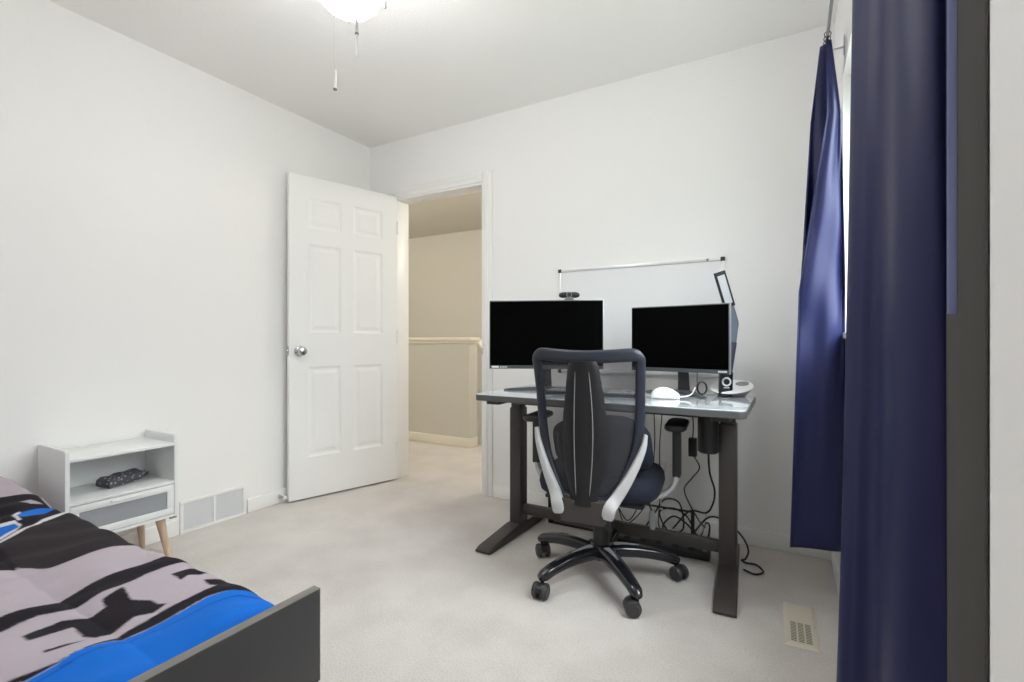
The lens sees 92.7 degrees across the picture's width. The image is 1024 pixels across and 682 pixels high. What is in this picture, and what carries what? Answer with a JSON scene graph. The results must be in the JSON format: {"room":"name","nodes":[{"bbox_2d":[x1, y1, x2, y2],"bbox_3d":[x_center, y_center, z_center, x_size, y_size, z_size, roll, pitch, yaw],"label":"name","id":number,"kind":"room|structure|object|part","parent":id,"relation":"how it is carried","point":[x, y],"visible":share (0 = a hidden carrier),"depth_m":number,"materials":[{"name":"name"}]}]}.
{"room":"home office","nodes":[
{"label":"home office","id":0,"kind":"room"},
{"bbox_2d":[0,0,369,535],"bbox_3d":[-1.867,-0.225,2.387,0.120,2.450,3.260,0,0,30],"label":"wall","id":1,"kind":"structure","parent":0,"point":[143,191],"depth_m":2.37,"materials":[{"name":"white paint"}]},
{"bbox_2d":[120,520,176,546],"bbox_3d":[-2.139,0.959,1.774,0.014,0.082,1.685,0,0,30],"label":"baseboard","id":2,"kind":"structure","parent":1,"relation":"attached to","point":[151,534],"depth_m":2.40,"materials":[{"name":"white paint"}]},
{"bbox_2d":[179,485,245,534],"bbox_3d":[-1.627,0.916,2.671,0.016,0.168,0.350,0,0,30],"label":"air vent","id":3,"kind":"object","parent":1,"relation":"in","point":[200,512],"visible":1,"depth_m":2.66,"materials":[{"name":"white metal"}]},
{"bbox_3d":[-1.672,0.916,2.600,0.007,0.136,0.152,0,0,30],"label":"louver panel","id":4,"kind":"part","parent":3,"relation":"part of","materials":[{"name":"white paint"}]},
{"bbox_3d":[-1.590,0.916,2.745,0.007,0.136,0.152,0,0,30],"label":"louver panel","id":5,"kind":"part","parent":3,"relation":"part of","materials":[{"name":"white paint"}]},
{"bbox_2d":[247,488,286,512],"bbox_3d":[-1.299,0.959,3.249,0.014,0.082,0.960,0,0,30],"label":"baseboard","id":6,"kind":"structure","parent":1,"relation":"attached to","point":[269,499],"depth_m":2.92,"materials":[{"name":"white paint"}]},
{"bbox_2d":[48,0,837,147],"bbox_3d":[-0.576,-1.500,1.582,3.161,0.100,3.140,0,0,30],"label":"ceiling","id":7,"kind":"structure","parent":0,"point":[421,66],"depth_m":2.39,"materials":[{"name":"white paint"}]},
{"bbox_2d":[320,0,385,90],"bbox_3d":[-0.553,-1.120,1.656,0.250,0.660,0.250,0,0,30],"label":"ceiling light","id":8,"kind":"object","parent":7,"relation":"attached to","point":[355,11],"visible":1,"depth_m":1.64,"materials":[{"name":"white paint"}]},
{"bbox_3d":[-0.557,-1.082,1.536,0.004,0.460,0.003,0,0,30],"label":"pull chain","id":9,"kind":"part","parent":8,"relation":"part of","materials":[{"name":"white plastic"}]},
{"bbox_3d":[-0.553,-1.181,1.656,0.250,0.138,0.250,0,0,30],"label":"lamp shade","id":10,"kind":"part","parent":8,"relation":"part of","materials":[{"name":"white glass"}]},
{"bbox_2d":[409,343,476,438],"bbox_3d":[-1.930,0.500,5.502,3.600,1.000,0.130,0,0,30],"label":"wall","id":11,"kind":"structure","parent":0,"point":[442,377],"depth_m":4.70,"materials":[{"name":"grey paint"}]},
{"bbox_2d":[409,431,477,447],"bbox_3d":[-1.927,0.955,5.492,3.614,0.090,0.144,0,0,30],"label":"baseboard","id":12,"kind":"structure","parent":11,"relation":"attached to","point":[413,436],"depth_m":4.68,"materials":[{"name":"white paint"}]},
{"bbox_2d":[409,337,480,343],"bbox_3d":[-1.918,-0.004,5.495,3.628,0.059,0.174,0,0,30],"label":"trim","id":13,"kind":"structure","parent":11,"relation":"on","point":[436,340],"depth_m":4.67,"materials":[{"name":"white paint"}]},
{"bbox_2d":[409,229,481,417],"bbox_3d":[-0.349,-0.225,6.356,5.500,2.450,0.100,0,0,30],"label":"wall","id":14,"kind":"structure","parent":0,"point":[445,270],"depth_m":6.60,"materials":[{"name":"grey paint"}]},
{"bbox_2d":[409,192,481,238],"bbox_3d":[-0.973,-1.500,5.261,5.500,0.100,2.620,0,0,30],"label":"ceiling","id":15,"kind":"structure","parent":0,"point":[461,213],"depth_m":5.68,"materials":[{"name":"grey paint"}]},
{"bbox_2d":[479,347,481,444],"bbox_3d":[0.057,0.520,4.525,0.820,0.960,0.080,0,0,30],"label":"wall","id":16,"kind":"structure","parent":0,"point":[480,354],"depth_m":4.68,"materials":[{"name":"grey paint"}]},
{"bbox_2d":[143,418,838,681],"bbox_3d":[-1.367,1.060,3.564,6.497,0.120,5.760,0,0,30],"label":"floor","id":17,"kind":"structure","parent":0,"point":[407,594],"depth_m":1.93,"materials":[{"name":"beige carpet"}]},
{"bbox_2d":[38,429,177,556],"bbox_3d":[-1.753,0.716,2.140,0.291,0.569,0.403,0,0,30],"label":"nightstand","id":18,"kind":"object","parent":17,"relation":"on","point":[67,478],"visible":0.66,"depth_m":2.13,"materials":[{"name":"white laminate"}]},
{"bbox_3d":[-1.856,0.618,1.974,0.276,0.374,0.014,0,0,30],"label":"panel","id":19,"kind":"part","parent":18,"relation":"part of","materials":[{"name":"white laminate"}]},
{"bbox_3d":[-1.878,0.636,2.211,0.004,0.318,0.375,0,0,30],"label":"panel","id":20,"kind":"part","parent":18,"relation":"part of","materials":[{"name":"white laminate"}]},
{"bbox_3d":[-1.759,0.473,2.143,0.273,0.012,0.375,0,0,30],"label":"panel","id":21,"kind":"part","parent":18,"relation":"part of","materials":[{"name":"white laminate"}]},
{"bbox_2d":[95,468,148,488],"bbox_3d":[-1.765,0.619,2.216,0.084,0.044,0.199,0,0,9],"label":"pouch","id":22,"kind":"object","parent":18,"relation":"on","point":[116,479],"visible":1,"depth_m":2.18,"materials":[{"name":"fabric"}]},
{"bbox_2d":[70,474,173,506],"bbox_3d":[-1.760,0.647,2.144,0.270,0.012,0.375,0,0,30],"label":"shelf","id":23,"kind":"object","parent":18,"relation":"attached to","point":[83,492],"depth_m":2.11,"materials":[{"name":"white laminate"}]},
{"bbox_3d":[-1.647,0.723,2.079,0.014,0.133,0.371,0,0,30],"label":"drawer","id":24,"kind":"part","parent":18,"relation":"part of","materials":[{"name":"white laminate"}]},
{"bbox_3d":[-1.647,0.723,2.079,0.004,0.085,0.323,0,0,30],"label":"glass","id":25,"kind":"part","parent":18,"relation":"part of","materials":[{"name":"grey glass"}]},
{"bbox_3d":[-1.634,0.667,2.072,0.017,0.008,0.113,0,0,30],"label":"handle","id":26,"kind":"part","parent":18,"relation":"part of","materials":[{"name":"white laminate"}]},
{"bbox_3d":[-1.772,0.902,2.332,0.039,0.196,0.065,0,0,0],"label":"leg","id":27,"kind":"part","parent":18,"relation":"part of","materials":[{"name":"brown wood"}]},
{"bbox_3d":[-1.760,0.798,2.143,0.272,0.012,0.375,0,0,30],"label":"panel","id":28,"kind":"part","parent":18,"relation":"part of","materials":[{"name":"white laminate"}]},
{"bbox_3d":[-1.663,0.618,2.312,0.276,0.374,0.014,0,0,30],"label":"panel","id":29,"kind":"part","parent":18,"relation":"part of","materials":[{"name":"white laminate"}]},
{"bbox_3d":[-1.596,0.902,2.231,0.065,0.196,0.039,0,0,-30],"label":"leg","id":30,"kind":"part","parent":18,"relation":"part of","materials":[{"name":"brown wood"}]},
{"bbox_2d":[127,586,319,681],"bbox_3d":[-1.470,0.770,1.090,1.847,0.460,1.002,0,0,30],"label":"bed","id":31,"kind":"object","parent":17,"relation":"on","point":[280,643],"visible":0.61,"depth_m":0.95,"materials":[{"name":"grey laminate"}]},
{"bbox_2d":[0,476,274,681],"bbox_3d":[-1.470,0.646,1.091,1.794,0.278,1.002,0,0,30],"label":"quilt","id":32,"kind":"object","parent":31,"relation":"on","point":[80,602],"visible":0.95,"depth_m":1.04,"materials":[{"name":"multicoloured fabric"}]},
{"bbox_2d":[523,348,689,617],"bbox_3d":[0.387,0.513,2.100,0.696,0.973,0.655,0,0,24],"label":"office chair","id":33,"kind":"object","parent":17,"relation":"on","point":[583,400],"visible":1,"depth_m":1.85,"materials":[{"name":"black plastic"}]},
{"bbox_3d":[0.123,0.345,2.258,0.086,0.026,0.230,0,0,24],"label":"armrest","id":34,"kind":"part","parent":33,"relation":"part of","materials":[{"name":"black plastic"}]},
{"bbox_3d":[0.118,0.455,2.248,0.032,0.200,0.057,0,0,24],"label":"arm post","id":35,"kind":"part","parent":33,"relation":"part of","materials":[{"name":"black plastic"}]},
{"bbox_3d":[0.241,0.901,2.201,0.296,0.079,0.071,0,0,40],"label":"leg","id":36,"kind":"part","parent":33,"relation":"part of","materials":[{"name":"black plastic"}]},
{"bbox_3d":[0.229,0.901,1.986,0.296,0.079,0.071,0,0,-33],"label":"leg","id":37,"kind":"part","parent":33,"relation":"part of","materials":[{"name":"black plastic"}]},
{"bbox_3d":[0.286,0.327,1.871,0.443,0.601,0.109,0,0,24],"label":"frame","id":38,"kind":"part","parent":33,"relation":"part of","materials":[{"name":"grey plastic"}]},
{"bbox_3d":[0.394,0.591,2.117,0.504,0.115,0.470,0,0,24],"label":"seat","id":39,"kind":"part","parent":33,"relation":"part of","materials":[{"name":"blue fabric"}]},
{"bbox_2d":[556,427,652,473],"bbox_3d":[0.359,0.418,1.963,0.405,0.250,0.134,0,0,24],"label":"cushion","id":40,"kind":"object","parent":33,"relation":"on","point":[647,461],"visible":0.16,"depth_m":1.87,"materials":[{"name":"fabric"}]},
{"bbox_3d":[0.452,0.901,2.251,0.071,0.079,0.296,0,0,24],"label":"leg","id":41,"kind":"part","parent":33,"relation":"part of","materials":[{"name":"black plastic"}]},
{"bbox_3d":[0.425,0.901,1.910,0.071,0.079,0.296,0,0,-14],"label":"leg","id":42,"kind":"part","parent":33,"relation":"part of","materials":[{"name":"black plastic"}]},
{"bbox_3d":[0.560,0.901,2.071,0.296,0.079,0.071,0,0,5],"label":"leg","id":43,"kind":"part","parent":33,"relation":"part of","materials":[{"name":"black plastic"}]},
{"bbox_3d":[0.677,0.455,2.003,0.032,0.200,0.057,0,0,24],"label":"arm post","id":44,"kind":"part","parent":33,"relation":"part of","materials":[{"name":"black plastic"}]},
{"bbox_3d":[0.681,0.345,2.013,0.086,0.026,0.230,0,0,24],"label":"armrest","id":45,"kind":"part","parent":33,"relation":"part of","materials":[{"name":"black plastic"}]},
{"bbox_2d":[475,385,755,617],"bbox_3d":[0.491,0.625,2.314,1.168,0.750,0.677,0,0,30],"label":"desk","id":46,"kind":"object","parent":17,"relation":"on","point":[714,437],"visible":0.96,"depth_m":2.06,"materials":[{"name":"grey metal"}]},
{"bbox_3d":[0.034,0.650,2.576,0.068,0.610,0.080,0,0,30],"label":"leg","id":47,"kind":"part","parent":46,"relation":"part of","materials":[{"name":"grey metal"}]},
{"bbox_2d":[489,300,603,389],"bbox_3d":[0.172,0.024,2.459,0.565,0.452,0.102,0,0,6],"label":"monitor","id":48,"kind":"object","parent":46,"relation":"on","point":[517,328],"visible":0.74,"depth_m":2.41,"materials":[{"name":"grey"}]},
{"bbox_2d":[559,292,579,299],"bbox_3d":[0.282,-0.222,2.407,0.101,0.039,0.036,0,0,6],"label":"webcam","id":49,"kind":"object","parent":48,"relation":"on","point":[566,295],"visible":0.99,"depth_m":2.40,"materials":[{"name":"black plastic"}]},
{"bbox_3d":[0.476,0.311,2.324,0.977,0.033,0.100,0,0,30],"label":"rail","id":50,"kind":"part","parent":46,"relation":"part of","materials":[{"name":"grey metal"}]},
{"bbox_3d":[0.468,0.252,2.274,1.162,0.004,0.579,0,0,30],"label":"glass","id":51,"kind":"part","parent":46,"relation":"part of","materials":[{"name":"grey"}]},
{"bbox_2d":[618,414,654,521],"bbox_3d":[0.597,0.660,2.540,0.285,0.641,0.062,0,0,19],"label":"power cable","id":52,"kind":"object","parent":46,"relation":"hanging from","point":[654,414],"visible":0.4,"depth_m":2.51,"materials":[{"name":"black plastic"}]},
{"bbox_2d":[658,415,662,527],"bbox_3d":[0.756,0.666,2.464,0.017,0.652,0.042,0,0,-28],"label":"power cable","id":53,"kind":"object","parent":46,"relation":"hanging from","point":[661,415],"visible":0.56,"depth_m":2.47,"materials":[{"name":"black plastic"}]},
{"bbox_2d":[617,534,710,561],"bbox_3d":[0.711,0.979,2.329,0.440,0.042,0.060,0,0,27],"label":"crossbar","id":54,"kind":"object","parent":46,"relation":"attached to","point":[679,550],"visible":0.9,"depth_m":2.28,"materials":[{"name":"black metal"}]},
{"bbox_2d":[651,387,695,398],"bbox_3d":[0.699,0.225,2.108,0.191,0.050,0.068,0,0,10],"label":"computer mouse","id":55,"kind":"object","parent":46,"relation":"on","point":[661,392],"visible":1,"depth_m":2.09,"materials":[{"name":"white plastic"}]},
{"bbox_2d":[632,303,730,398],"bbox_3d":[0.784,0.042,2.280,0.151,0.416,0.458,0,0,-36],"label":"monitor","id":56,"kind":"object","parent":46,"relation":"on","point":[692,338],"visible":0.8,"depth_m":2.24,"materials":[{"name":"grey"}]},
{"bbox_2d":[660,462,707,534],"bbox_3d":[0.836,0.787,2.374,0.226,0.375,0.030,0,0,32],"label":"power cable","id":57,"kind":"object","parent":46,"relation":"hanging from","point":[666,462],"visible":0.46,"depth_m":2.41,"materials":[{"name":"black plastic"}]},
{"bbox_2d":[672,454,715,528],"bbox_3d":[0.858,0.711,2.257,0.101,0.493,0.396,0,0,-5],"label":"power cable","id":58,"kind":"object","parent":46,"relation":"hanging from","point":[708,455],"visible":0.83,"depth_m":2.15,"materials":[{"name":"black plastic"}]},
{"bbox_2d":[684,417,705,527],"bbox_3d":[0.859,0.591,2.264,0.103,0.582,0.086,0,0,3],"label":"power adapter","id":59,"kind":"object","parent":46,"relation":"hanging from","point":[692,442],"visible":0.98,"depth_m":2.23,"materials":[{"name":"black plastic"}]},
{"bbox_3d":[0.828,0.375,2.239,0.018,0.150,0.008,0,0,-34],"label":"cord","id":60,"kind":"part","parent":59,"relation":"part of","materials":[{"name":"black plastic"}]},
{"bbox_3d":[0.851,0.703,2.283,0.091,0.358,0.096,0,0,30],"label":"cord","id":61,"kind":"part","parent":59,"relation":"part of","materials":[{"name":"black plastic"}]},
{"bbox_2d":[696,373,707,394],"bbox_3d":[0.856,0.158,2.200,0.047,0.171,0.030,0,0,30],"label":"cable coil","id":62,"kind":"object","parent":46,"relation":"on","point":[698,383],"visible":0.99,"depth_m":2.20,"materials":[{"name":"black"}]},
{"bbox_3d":[0.918,0.650,2.072,0.068,0.610,0.080,0,0,30],"label":"leg","id":63,"kind":"part","parent":46,"relation":"part of","materials":[{"name":"grey metal"}]},
{"bbox_2d":[710,270,753,396],"bbox_3d":[0.999,-0.034,2.222,0.185,0.568,0.153,0,0,10],"label":"desk lamp","id":64,"kind":"object","parent":46,"relation":"on","point":[726,386],"visible":0.77,"depth_m":2.19,"materials":[{"name":"grey plastic"}]},
{"bbox_3d":[0.957,-0.232,2.192,0.072,0.134,0.015,0,0,-16],"label":"light panel","id":65,"kind":"part","parent":64,"relation":"part of","materials":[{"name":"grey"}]},
{"bbox_3d":[0.976,0.082,2.204,0.076,0.165,0.036,0,0,10],"label":"stem","id":66,"kind":"part","parent":64,"relation":"part of","materials":[{"name":"grey metal"}]},
{"bbox_3d":[0.995,-0.083,2.211,0.061,0.202,0.025,0,0,10],"label":"stem","id":67,"kind":"part","parent":64,"relation":"part of","materials":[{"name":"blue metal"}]},
{"bbox_2d":[548,497,694,543],"bbox_3d":[0.535,0.820,2.509,0.763,0.360,0.026,0,0,30],"label":"frame","id":68,"kind":"object","parent":17,"relation":"on","point":[549,499],"visible":0.38,"depth_m":2.50,"materials":[{"name":"black metal"}]},
{"bbox_3d":[0.539,0.815,2.507,0.745,0.010,0.010,0,0,30],"label":"rod","id":69,"kind":"part","parent":68,"relation":"part of","materials":[{"name":"black plastic"}]},
{"bbox_2d":[646,498,710,536],"bbox_3d":[0.810,0.892,2.415,0.337,0.208,0.076,0,0,42],"label":"power cable","id":70,"kind":"object","parent":17,"relation":"on","point":[660,510],"visible":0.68,"depth_m":2.41,"materials":[{"name":"black plastic"}]},
{"bbox_2d":[692,516,763,574],"bbox_3d":[0.994,0.911,2.221,0.134,0.175,0.310,0,0,-38],"label":"power cable","id":71,"kind":"object","parent":17,"relation":"on","point":[708,517],"visible":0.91,"depth_m":2.21,"materials":[{"name":"black plastic"}]},
{"bbox_2d":[783,602,820,653],"bbox_3d":[1.012,0.994,1.714,0.102,0.013,0.296,0,0,28],"label":"floor vent","id":72,"kind":"object","parent":17,"relation":"in","point":[800,626],"visible":1,"depth_m":1.69,"materials":[{"name":"beige metal"}]},
{"bbox_2d":[370,23,834,534],"bbox_3d":[0.292,-0.225,2.964,3.061,2.450,0.120,0,0,30],"label":"wall","id":73,"kind":"structure","parent":0,"point":[707,157],"depth_m":2.56,"materials":[{"name":"white paint"}]},
{"bbox_2d":[286,172,398,501],"bbox_3d":[-1.096,-0.025,3.251,0.765,2.025,0.131,0,0,-43],"label":"door","id":74,"kind":"structure","parent":73,"relation":"in","point":[343,334],"depth_m":3.22,"materials":[{"name":"white paint"}]},
{"bbox_3d":[-1.300,0.063,3.014,0.066,0.066,0.066,0,0,-43],"label":"knob","id":75,"kind":"part","parent":74,"relation":"part of","materials":[{"name":"silver metal"}]},
{"bbox_2d":[387,171,482,197],"bbox_3d":[-0.546,-1.066,3.362,0.826,0.070,0.018,0,0,30],"label":"trim","id":76,"kind":"structure","parent":73,"relation":"attached to","point":[477,177],"depth_m":3.33,"materials":[{"name":"white paint"}]},
{"bbox_2d":[397,182,482,494],"bbox_3d":[-0.484,-0.018,3.406,0.772,2.036,0.128,0,0,30],"label":"trim","id":77,"kind":"structure","parent":73,"relation":"attached to","point":[403,203],"depth_m":3.58,"materials":[{"name":"white paint"}]},
{"bbox_2d":[483,169,492,496],"bbox_3d":[-0.157,-0.051,3.140,0.070,2.101,0.018,0,0,30],"label":"trim","id":78,"kind":"structure","parent":73,"relation":"attached to","point":[487,174],"depth_m":3.13,"materials":[{"name":"white paint"}]},
{"bbox_2d":[558,256,724,377],"bbox_3d":[0.671,-0.117,2.668,0.911,0.611,0.019,0,0,30],"label":"whiteboard","id":79,"kind":"object","parent":73,"relation":"attached to","point":[622,288],"visible":0.51,"depth_m":2.66,"materials":[{"name":"white plastic"}]},
{"bbox_2d":[493,485,830,559],"bbox_3d":[0.672,0.959,2.670,1.829,0.082,0.014,0,0,30],"label":"baseboard","id":80,"kind":"structure","parent":73,"relation":"attached to","point":[753,537],"depth_m":2.48,"materials":[{"name":"white paint"}]},
{"bbox_2d":[835,0,1023,681],"bbox_3d":[0.771,-0.225,0.884,0.170,2.450,3.020,0,0,30],"label":"wall","id":81,"kind":"structure","parent":0,"point":[1006,16],"depth_m":0.38,"materials":[{"name":"white paint"}]},
{"bbox_2d":[824,0,844,55],"bbox_3d":[0.836,-1.100,1.177,0.066,0.070,1.574,0,0,30],"label":"curtain rod","id":82,"kind":"object","parent":81,"relation":"attached to","point":[831,1],"visible":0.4,"depth_m":1.74,"materials":[{"name":"grey metal"}]},
{"bbox_2d":[790,31,844,551],"bbox_3d":[1.137,-0.196,1.821,0.174,1.882,0.232,0,0,30],"label":"curtain","id":83,"kind":"object","parent":82,"relation":"hanging from","point":[818,444],"visible":0.98,"depth_m":1.76,"materials":[{"name":"blue fabric"}]},
{"bbox_2d":[836,0,987,681],"bbox_3d":[0.545,-0.193,0.724,0.098,1.887,0.468,0,0,27],"label":"curtain","id":84,"kind":"object","parent":82,"relation":"hanging from","point":[913,594],"visible":1,"depth_m":0.60,"materials":[{"name":"blue fabric"}]},
{"bbox_2d":[831,551,839,597],"bbox_3d":[0.946,0.959,1.317,0.014,0.082,2.068,0,0,30],"label":"baseboard","id":85,"kind":"structure","parent":81,"relation":"attached to","point":[834,558],"depth_m":2.01,"materials":[{"name":"white paint"}]}
]}

